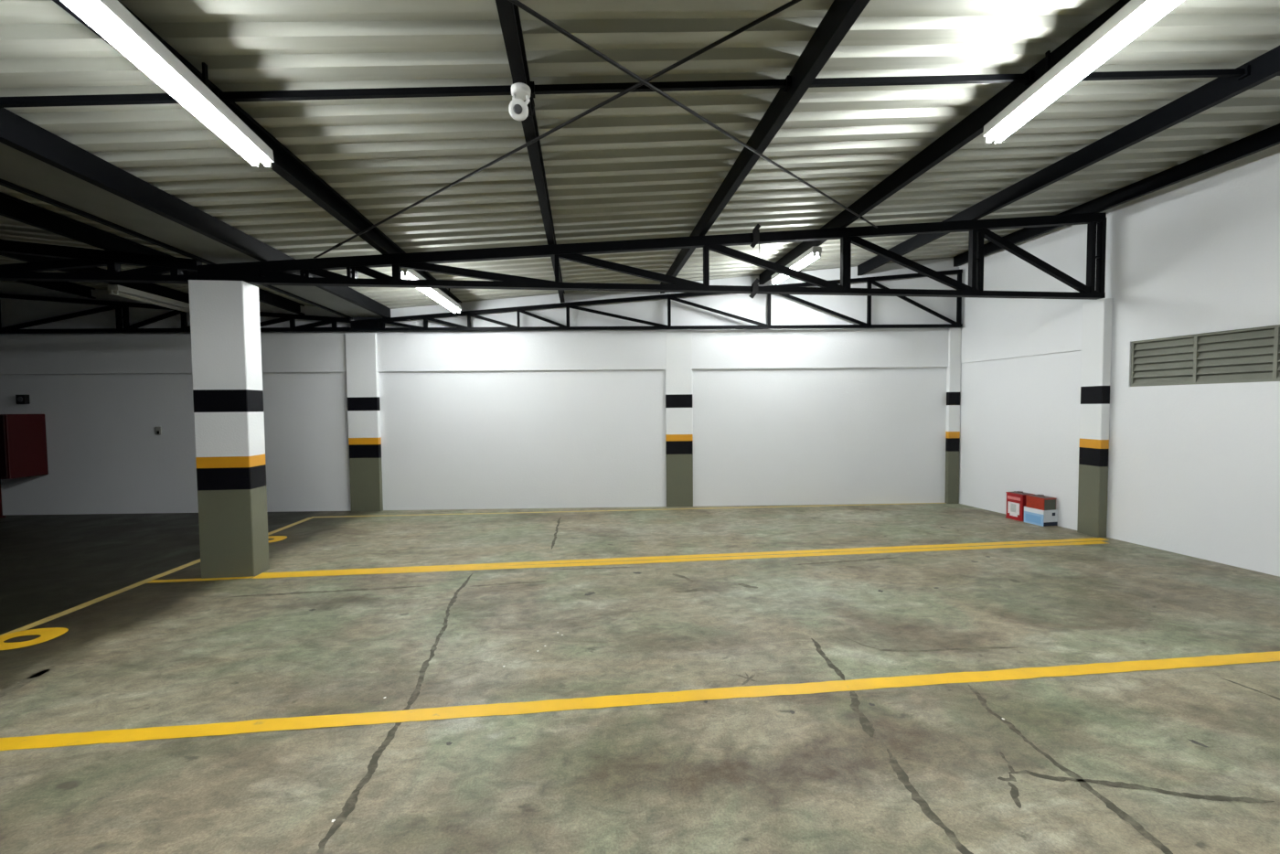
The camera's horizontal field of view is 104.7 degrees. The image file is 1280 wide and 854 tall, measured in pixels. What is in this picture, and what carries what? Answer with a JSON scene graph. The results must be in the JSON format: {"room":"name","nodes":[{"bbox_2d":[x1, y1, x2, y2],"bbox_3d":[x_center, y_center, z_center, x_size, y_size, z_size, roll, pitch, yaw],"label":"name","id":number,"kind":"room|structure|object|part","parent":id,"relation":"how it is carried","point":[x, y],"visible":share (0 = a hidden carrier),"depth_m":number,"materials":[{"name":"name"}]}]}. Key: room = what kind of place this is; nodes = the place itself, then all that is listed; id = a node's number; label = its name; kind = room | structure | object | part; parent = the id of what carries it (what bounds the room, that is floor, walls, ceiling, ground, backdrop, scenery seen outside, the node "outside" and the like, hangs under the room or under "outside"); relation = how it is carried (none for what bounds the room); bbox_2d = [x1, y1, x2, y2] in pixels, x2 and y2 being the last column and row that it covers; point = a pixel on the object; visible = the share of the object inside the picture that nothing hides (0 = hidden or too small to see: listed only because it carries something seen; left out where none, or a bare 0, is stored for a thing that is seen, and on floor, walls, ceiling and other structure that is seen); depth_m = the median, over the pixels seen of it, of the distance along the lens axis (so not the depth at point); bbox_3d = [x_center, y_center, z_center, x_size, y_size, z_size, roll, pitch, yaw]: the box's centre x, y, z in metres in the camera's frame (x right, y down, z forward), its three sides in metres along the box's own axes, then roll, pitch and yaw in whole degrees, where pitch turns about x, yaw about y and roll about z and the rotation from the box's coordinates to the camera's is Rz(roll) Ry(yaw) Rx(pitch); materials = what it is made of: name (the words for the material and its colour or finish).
{"room":"parking garage","nodes":[
{"label":"parking garage","id":0,"kind":"room"},
{"bbox_2d":[0,184,382,318],"bbox_3d":[-7.368,-1.859,1.977,7.660,0.706,11.542,-1,2,-7],"label":"ceiling","id":1,"kind":"structure","parent":0,"point":[10,229],"depth_m":4.65,"materials":[{"name":"grey metal"}]},
{"bbox_2d":[0,178,352,319],"bbox_3d":[-3.666,-1.474,2.037,0.050,0.154,10.589,-1,2,-7],"label":"beam","id":2,"kind":"structure","parent":1,"relation":"attached to","point":[4,183],"depth_m":3.63,"materials":[{"name":"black metal"}]},
{"bbox_2d":[0,257,959,515],"bbox_3d":[-3.429,-0.629,7.450,16.997,3.754,0.237,-1,2,-1],"label":"wall","id":3,"kind":"structure","parent":0,"point":[520,419],"depth_m":7.41,"materials":[{"name":"white paint"}]},
{"bbox_2d":[15,394,30,404],"bbox_3d":[-9.055,-0.406,7.239,0.130,0.136,0.068,-1,2,-1],"label":"fire alarm","id":4,"kind":"object","parent":3,"relation":"attached to","point":[19,399],"visible":1,"depth_m":7.21,"materials":[{"name":"black plastic"}]},
{"bbox_2d":[0,414,48,479],"bbox_3d":[-9.095,0.267,7.045,0.660,0.900,0.505,-1,2,-1],"label":"upper cabinet","id":5,"kind":"object","parent":3,"relation":"attached to","point":[23,437],"visible":1,"depth_m":7.01,"materials":[{"name":"red metal"}]},
{"bbox_3d":[-9.091,0.276,6.826,0.630,0.870,0.021,-1,2,-1],"label":"cabinet door","id":6,"kind":"part","parent":5,"relation":"part of","materials":[{"name":"red paint"}]},
{"bbox_2d":[155,426,161,434],"bbox_3d":[-7.138,0.053,7.316,0.080,0.120,0.020,-1,2,-1],"label":"light switch","id":7,"kind":"object","parent":3,"relation":"attached to","point":[158,430],"visible":1,"depth_m":7.31,"materials":[{"name":"grey plastic"}]},
{"bbox_2d":[0,293,351,333],"bbox_3d":[-7.771,-1.734,7.147,7.062,0.737,0.077,-1,2,-1],"label":"roof truss","id":8,"kind":"object","parent":3,"relation":"attached to","point":[112,304],"visible":0.8,"depth_m":7.14,"materials":[{"name":"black metal"}]},
{"bbox_2d":[344,332,383,511],"bbox_3d":[-4.100,-0.064,7.340,0.444,2.645,0.075,-1,2,-1],"label":"pilaster","id":9,"kind":"object","parent":3,"relation":"attached to","point":[361,351],"visible":1,"depth_m":7.30,"materials":[{"name":"white paint"}]},
{"bbox_2d":[350,268,962,331],"bbox_3d":[0.288,-1.873,7.291,9.021,0.852,0.078,-1,2,-1],"label":"roof truss","id":10,"kind":"object","parent":3,"relation":"attached to","point":[376,325],"visible":0.97,"depth_m":7.27,"materials":[{"name":"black metal"}]},
{"bbox_3d":[-4.017,-1.492,7.226,0.402,0.093,0.062,-1,2,-1],"label":"plate","id":11,"kind":"part","parent":10,"relation":"part of","materials":[{"name":"black metal"}]},
{"bbox_2d":[495,0,565,302],"bbox_3d":[-0.567,-1.736,2.237,0.062,0.153,10.299,-1,2,-7],"label":"purlin","id":12,"kind":"object","parent":10,"relation":"on","point":[508,13],"visible":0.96,"depth_m":2.70,"materials":[{"name":"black metal"}]},
{"bbox_2d":[212,85,511,103],"bbox_3d":[-1.359,-1.689,2.501,1.456,0.179,0.050,-1,2,-7],"label":"bar","id":13,"kind":"object","parent":12,"relation":"attached to","point":[224,97],"visible":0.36,"depth_m":2.49,"materials":[{"name":"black metal"}]},
{"bbox_2d":[508,82,534,121],"bbox_3d":[-0.586,-1.585,2.433,0.100,0.168,0.114,0,2,13],"label":"security camera","id":14,"kind":"object","parent":12,"relation":"hanging from","point":[517,108],"visible":1,"depth_m":2.40,"materials":[{"name":"white plastic"}]},
{"bbox_3d":[-0.559,-1.609,2.434,0.020,0.058,0.034,1,3,36],"label":"bracket arm","id":15,"kind":"part","parent":14,"relation":"part of","materials":[{"name":"white plastic"}]},
{"bbox_2d":[665,330,693,507],"bbox_3d":[0.590,-0.112,7.443,0.400,2.645,0.040,-1,2,-1],"label":"pilaster","id":16,"kind":"object","parent":3,"relation":"attached to","point":[678,344],"visible":1,"depth_m":7.42,"materials":[{"name":"white paint"}]},
{"bbox_2d":[944,328,960,503],"bbox_3d":[4.755,-0.158,7.501,0.173,2.655,0.075,-1,2,-1],"label":"pilaster","id":17,"kind":"object","parent":3,"relation":"attached to","point":[954,368],"visible":1,"depth_m":7.47,"materials":[{"name":"white paint"}]},
{"bbox_2d":[0,503,1279,853],"bbox_3d":[-2.502,1.481,2.689,17.600,0.122,12.200,-1,2,-7],"label":"floor","id":18,"kind":"structure","parent":0,"point":[1181,760],"depth_m":2.67,"materials":[{"name":"concrete"}]},
{"bbox_2d":[0,479,5,517],"bbox_3d":[-9.316,1.016,7.163,0.120,0.600,0.120,-1,2,-7],"label":"pipe","id":19,"kind":"object","parent":18,"relation":"on","point":[1,506],"visible":0.92,"depth_m":7.17,"materials":[{"name":"metal"}]},
{"bbox_2d":[0,627,68,650],"bbox_3d":[-4.116,1.411,3.291,0.410,0.001,0.330,-1,2,-7],"label":"painted number","id":20,"kind":"object","parent":18,"relation":"on","point":[47,634],"visible":1,"depth_m":3.33,"materials":[{"name":"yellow paint"}]},
{"bbox_2d":[0,517,312,636],"bbox_3d":[-4.387,1.377,4.281,0.204,0.001,5.402,-1,2,-7],"label":"painted line","id":21,"kind":"object","parent":18,"relation":"on","point":[42,621],"visible":0.77,"depth_m":4.07,"materials":[{"name":"yellow paint"}]},
{"bbox_2d":[148,576,254,582],"bbox_3d":[-3.955,1.367,4.427,0.892,0.001,0.080,-1,2,-7],"label":"painted line","id":22,"kind":"object","parent":18,"relation":"on","point":[230,578],"visible":1,"depth_m":4.42,"materials":[{"name":"yellow paint"}]},
{"bbox_2d":[188,279,269,578],"bbox_3d":[-3.761,0.030,4.535,0.444,2.665,0.230,-1,2,-7],"label":"column","id":23,"kind":"structure","parent":18,"relation":"on","point":[225,324],"depth_m":4.43,"materials":[{"name":"white paint"}]},
{"bbox_2d":[0,239,202,283],"bbox_3d":[-7.434,-1.649,4.031,6.990,0.799,0.094,-1,2,-7],"label":"roof truss","id":24,"kind":"object","parent":23,"relation":"on","point":[154,269],"visible":0.95,"depth_m":4.31,"materials":[{"name":"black metal"}]},
{"bbox_2d":[14,280,95,298],"bbox_3d":[-7.375,-1.754,1.784,0.062,0.153,10.954,-1,2,-7],"label":"purlin","id":25,"kind":"object","parent":24,"relation":"on","point":[68,287],"visible":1,"depth_m":6.85,"materials":[{"name":"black metal"}]},
{"bbox_2d":[0,238,189,303],"bbox_3d":[-5.895,-1.644,1.887,0.062,0.153,10.812,-1,2,-7],"label":"purlin","id":26,"kind":"object","parent":24,"relation":"on","point":[151,288],"visible":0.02,"depth_m":6.17,"materials":[{"name":"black metal"}]},
{"bbox_2d":[107,284,189,312],"bbox_3d":[-6.429,-1.685,6.552,0.116,0.116,1.200,-1,2,-7],"label":"lamp","id":27,"kind":"object","parent":26,"relation":"hanging from","point":[119,290],"visible":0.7,"depth_m":6.38,"materials":[{"name":"white"}]},
{"bbox_2d":[0,192,304,314],"bbox_3d":[-4.376,-1.532,1.992,0.062,0.153,10.666,-1,2,-7],"label":"purlin","id":28,"kind":"object","parent":24,"relation":"on","point":[12,208],"visible":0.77,"depth_m":4.07,"materials":[{"name":"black metal"}]},
{"bbox_2d":[197,212,1106,299],"bbox_3d":[0.585,-1.826,4.945,9.135,0.933,0.094,-1,2,-7],"label":"roof truss","id":29,"kind":"object","parent":23,"relation":"on","point":[270,272],"visible":1,"depth_m":4.94,"materials":[{"name":"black metal"}]},
{"bbox_2d":[0,107,390,318],"bbox_3d":[-3.116,-1.481,2.074,0.050,0.154,10.537,-1,2,-7],"label":"beam","id":30,"kind":"structure","parent":29,"relation":"on","point":[17,133],"depth_m":3.13,"materials":[{"name":"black metal"}]},
{"bbox_2d":[0,142,382,317],"bbox_3d":[-3.388,-1.474,2.034,0.496,0.118,10.520,-1,2,-7],"label":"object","id":31,"kind":"structure","parent":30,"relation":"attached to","point":[17,167],"depth_m":3.42,"materials":[{"name":"metal"}]},
{"bbox_3d":[-3.701,-1.390,4.469,0.500,0.067,0.082,-1,2,-7],"label":"plate","id":32,"kind":"part","parent":29,"relation":"part of","materials":[{"name":"black metal"}]},
{"bbox_2d":[52,0,461,311],"bbox_3d":[-2.079,-1.587,2.143,0.062,0.153,10.445,-1,2,-7],"label":"purlin","id":33,"kind":"object","parent":29,"relation":"on","point":[286,165],"visible":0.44,"depth_m":3.27,"materials":[{"name":"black metal"}]},
{"bbox_2d":[0,93,180,107],"bbox_3d":[-2.630,-1.562,2.360,0.987,0.139,0.050,-1,2,-7],"label":"bar","id":34,"kind":"object","parent":33,"relation":"attached to","point":[140,98],"visible":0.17,"depth_m":2.35,"materials":[{"name":"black metal"}]},
{"bbox_2d":[60,0,274,168],"bbox_3d":[-1.886,-1.519,1.529,0.116,0.274,2.402,-1,2,-9],"label":"lamp","id":35,"kind":"object","parent":33,"relation":"hanging from","point":[111,19],"visible":1,"depth_m":2.04,"materials":[{"name":"white plastic"}]},
{"bbox_2d":[401,267,426,279],"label":"lamp","id":36,"kind":"object","parent":33,"relation":"hanging from","point":[406,273],"depth_m":5.04,"materials":[{"name":"white plastic"}]},
{"bbox_2d":[748,277,759,298],"bbox_3d":[1.151,-1.394,4.970,0.108,0.201,0.035,-1,2,-7],"label":"clamp","id":37,"kind":"object","parent":29,"relation":"attached to","point":[754,286],"visible":1,"depth_m":4.95,"materials":[{"name":"black metal"}]},
{"bbox_2d":[749,224,760,252],"bbox_3d":[1.157,-1.885,4.953,0.108,0.298,0.035,-1,2,-7],"label":"clamp","id":38,"kind":"object","parent":29,"relation":"attached to","point":[756,231],"visible":1,"depth_m":4.94,"materials":[{"name":"black metal"}]},
{"bbox_2d":[660,0,870,293],"bbox_3d":[0.911,-1.881,2.330,0.062,0.153,10.157,-1,2,-7],"label":"purlin","id":39,"kind":"object","parent":29,"relation":"on","point":[841,16],"visible":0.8,"depth_m":2.84,"materials":[{"name":"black metal"}]},
{"bbox_2d":[529,74,791,97],"bbox_3d":[0.128,-1.838,2.666,1.421,0.176,0.050,-1,2,-7],"label":"bar","id":40,"kind":"object","parent":39,"relation":"attached to","point":[785,83],"visible":0.86,"depth_m":2.66,"materials":[{"name":"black metal"}]},
{"bbox_2d":[759,0,1130,284],"bbox_3d":[2.388,-2.025,2.423,0.062,0.153,10.015,-1,2,-7],"label":"purlin","id":41,"kind":"object","parent":29,"relation":"on","point":[970,127],"visible":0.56,"depth_m":3.58,"materials":[{"name":"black metal"}]},
{"bbox_2d":[770,272,789,284],"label":"lamp","id":42,"kind":"object","parent":41,"relation":"hanging from","point":[777,278],"depth_m":6.70,"materials":[{"name":"white plastic"}]},
{"bbox_2d":[809,70,1034,87],"bbox_3d":[1.597,-1.986,2.829,1.421,0.176,0.050,-1,2,-7],"label":"bar","id":43,"kind":"object","parent":41,"relation":"attached to","point":[1028,78],"visible":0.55,"depth_m":2.82,"materials":[{"name":"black metal"}]},
{"bbox_2d":[982,0,1183,144],"bbox_3d":[2.296,-1.965,2.014,0.117,0.274,2.400,-1,1,0],"label":"lamp","id":44,"kind":"object","parent":41,"relation":"hanging from","point":[1136,16],"visible":1,"depth_m":2.55,"materials":[{"name":"white plastic"}]},
{"bbox_2d":[857,45,1279,275],"bbox_3d":[3.860,-2.170,2.515,0.062,0.153,9.874,-1,2,-7],"label":"purlin","id":45,"kind":"object","parent":29,"relation":"on","point":[1265,67],"visible":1,"depth_m":3.80,"materials":[{"name":"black metal"}]},
{"bbox_2d":[1079,64,1250,81],"bbox_3d":[3.064,-2.133,2.992,1.416,0.175,0.050,-1,2,-7],"label":"bar","id":46,"kind":"object","parent":45,"relation":"attached to","point":[1240,73],"visible":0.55,"depth_m":3.00,"materials":[{"name":"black metal"}]},
{"bbox_2d":[953,123,1279,266],"bbox_3d":[5.307,-2.312,2.606,0.062,0.153,9.734,-1,2,-7],"label":"purlin","id":47,"kind":"object","parent":29,"relation":"on","point":[1269,137],"visible":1,"depth_m":4.74,"materials":[{"name":"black metal"}]},
{"bbox_2d":[268,535,287,542],"bbox_3d":[-4.382,1.319,5.781,0.410,0.001,0.330,-1,2,-7],"label":"painted number","id":48,"kind":"object","parent":18,"relation":"on","point":[276,538],"visible":0.41,"depth_m":5.85,"materials":[{"name":"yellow paint"}]},
{"bbox_2d":[311,502,946,517],"bbox_3d":[0.020,1.221,7.277,9.343,0.001,0.537,-1,2,-7],"label":"painted line","id":49,"kind":"object","parent":18,"relation":"on","point":[909,503],"visible":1,"depth_m":7.25,"materials":[{"name":"yellow paint"}]},
{"bbox_2d":[0,650,1279,750],"bbox_3d":[0.743,1.393,2.609,9.931,0.001,0.238,-1,2,-7],"label":"painted line","id":50,"kind":"object","parent":18,"relation":"on","point":[46,741],"visible":1,"depth_m":2.52,"materials":[{"name":"yellow paint"}]},
{"bbox_2d":[251,541,1107,578],"bbox_3d":[0.769,1.304,4.916,8.591,0.001,0.209,-1,2,-7],"label":"painted line","id":51,"kind":"object","parent":18,"relation":"on","point":[1083,542],"visible":1,"depth_m":4.84,"materials":[{"name":"yellow paint"}]},
{"bbox_2d":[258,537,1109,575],"bbox_3d":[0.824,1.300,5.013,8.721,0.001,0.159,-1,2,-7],"label":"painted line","id":52,"kind":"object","parent":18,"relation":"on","point":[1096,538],"visible":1,"depth_m":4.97,"materials":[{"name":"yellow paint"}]},
{"bbox_2d":[1005,490,1034,521],"bbox_3d":[4.970,1.025,6.456,0.192,0.367,0.234,-1,2,-11],"label":"tin","id":53,"kind":"object","parent":18,"relation":"on","point":[1016,500],"visible":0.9,"depth_m":6.41,"materials":[{"name":"red metal"}]},
{"bbox_3d":[4.968,0.856,6.449,0.161,0.018,0.204,-1,2,-11],"label":"lid","id":54,"kind":"part","parent":53,"relation":"part of","materials":[{"name":"grey metal"}]},
{"bbox_2d":[1024,506,1057,526],"bbox_3d":[5.015,1.116,6.182,0.217,0.205,0.253,-1,2,-11],"label":"cardboard box","id":55,"kind":"object","parent":18,"relation":"on","point":[1040,517],"visible":0.95,"depth_m":6.08,"materials":[{"name":"white"}]},
{"bbox_3d":[4.910,1.145,6.163,0.002,0.090,0.192,-1,2,-11],"label":"printed panel","id":56,"kind":"part","parent":55,"relation":"part of","materials":[{"name":"blue cardboard"}]},
{"bbox_2d":[1025,494,1056,510],"bbox_3d":[5.019,1.027,6.181,0.191,0.358,0.234,-1,2,-11],"label":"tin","id":57,"kind":"object","parent":55,"relation":"on","point":[1041,502],"visible":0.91,"depth_m":6.10,"materials":[{"name":"red metal"}]},
{"bbox_3d":[5.017,0.863,6.175,0.161,0.018,0.204,-1,2,-11],"label":"lid","id":58,"kind":"part","parent":57,"relation":"part of","materials":[{"name":"grey metal"}]},
{"bbox_2d":[0,0,1279,309],"bbox_3d":[1.174,-2.019,2.656,8.970,0.819,10.954,-1,2,-7],"label":"ceiling","id":59,"kind":"structure","parent":0,"point":[639,165],"depth_m":3.04,"materials":[{"name":"grey metal"}]},
{"bbox_2d":[417,288,461,313],"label":"lamp","id":60,"kind":"object","parent":59,"relation":"hanging from","point":[442,298],"depth_m":6.14,"materials":[{"name":"white plastic"}]},
{"bbox_2d":[313,0,801,258],"bbox_3d":[0.023,-1.715,2.452,7.178,0.486,0.023,1,3,34],"label":"rod","id":61,"kind":"object","parent":59,"relation":"hanging from","point":[793,2],"visible":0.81,"depth_m":2.62,"materials":[{"name":"black metal"}]},
{"bbox_2d":[508,0,877,228],"bbox_3d":[-0.001,-1.689,2.400,0.023,0.486,7.244,1,3,42],"label":"rod","id":62,"kind":"object","parent":59,"relation":"hanging from","point":[517,3],"visible":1,"depth_m":2.48,"materials":[{"name":"black metal"}]},
{"bbox_2d":[785,245,821,270],"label":"lamp","id":63,"kind":"object","parent":59,"relation":"hanging from","point":[813,253],"depth_m":5.84,"materials":[{"name":"white plastic"}]},
{"bbox_2d":[959,143,1279,576],"bbox_3d":[5.880,-0.505,2.620,0.221,3.700,10.346,-1,2,-11],"label":"wall","id":64,"kind":"structure","parent":0,"point":[1194,469],"depth_m":5.11,"materials":[{"name":"white paint"}]},
{"bbox_2d":[1077,298,1112,537],"bbox_3d":[5.168,-0.092,5.615,0.100,2.660,0.260,-1,2,-2],"label":"pilaster","id":65,"kind":"object","parent":64,"relation":"attached to","point":[1096,340],"visible":1,"depth_m":5.56,"materials":[{"name":"white paint"}]},
{"bbox_2d":[1130,324,1279,386],"bbox_3d":[5.573,-0.628,4.005,0.076,0.485,2.688,-1,2,-11],"label":"louvres","id":66,"kind":"object","parent":64,"relation":"attached to","point":[1246,355],"visible":1,"depth_m":4.70,"materials":[{"name":"grey metal"}]}
]}

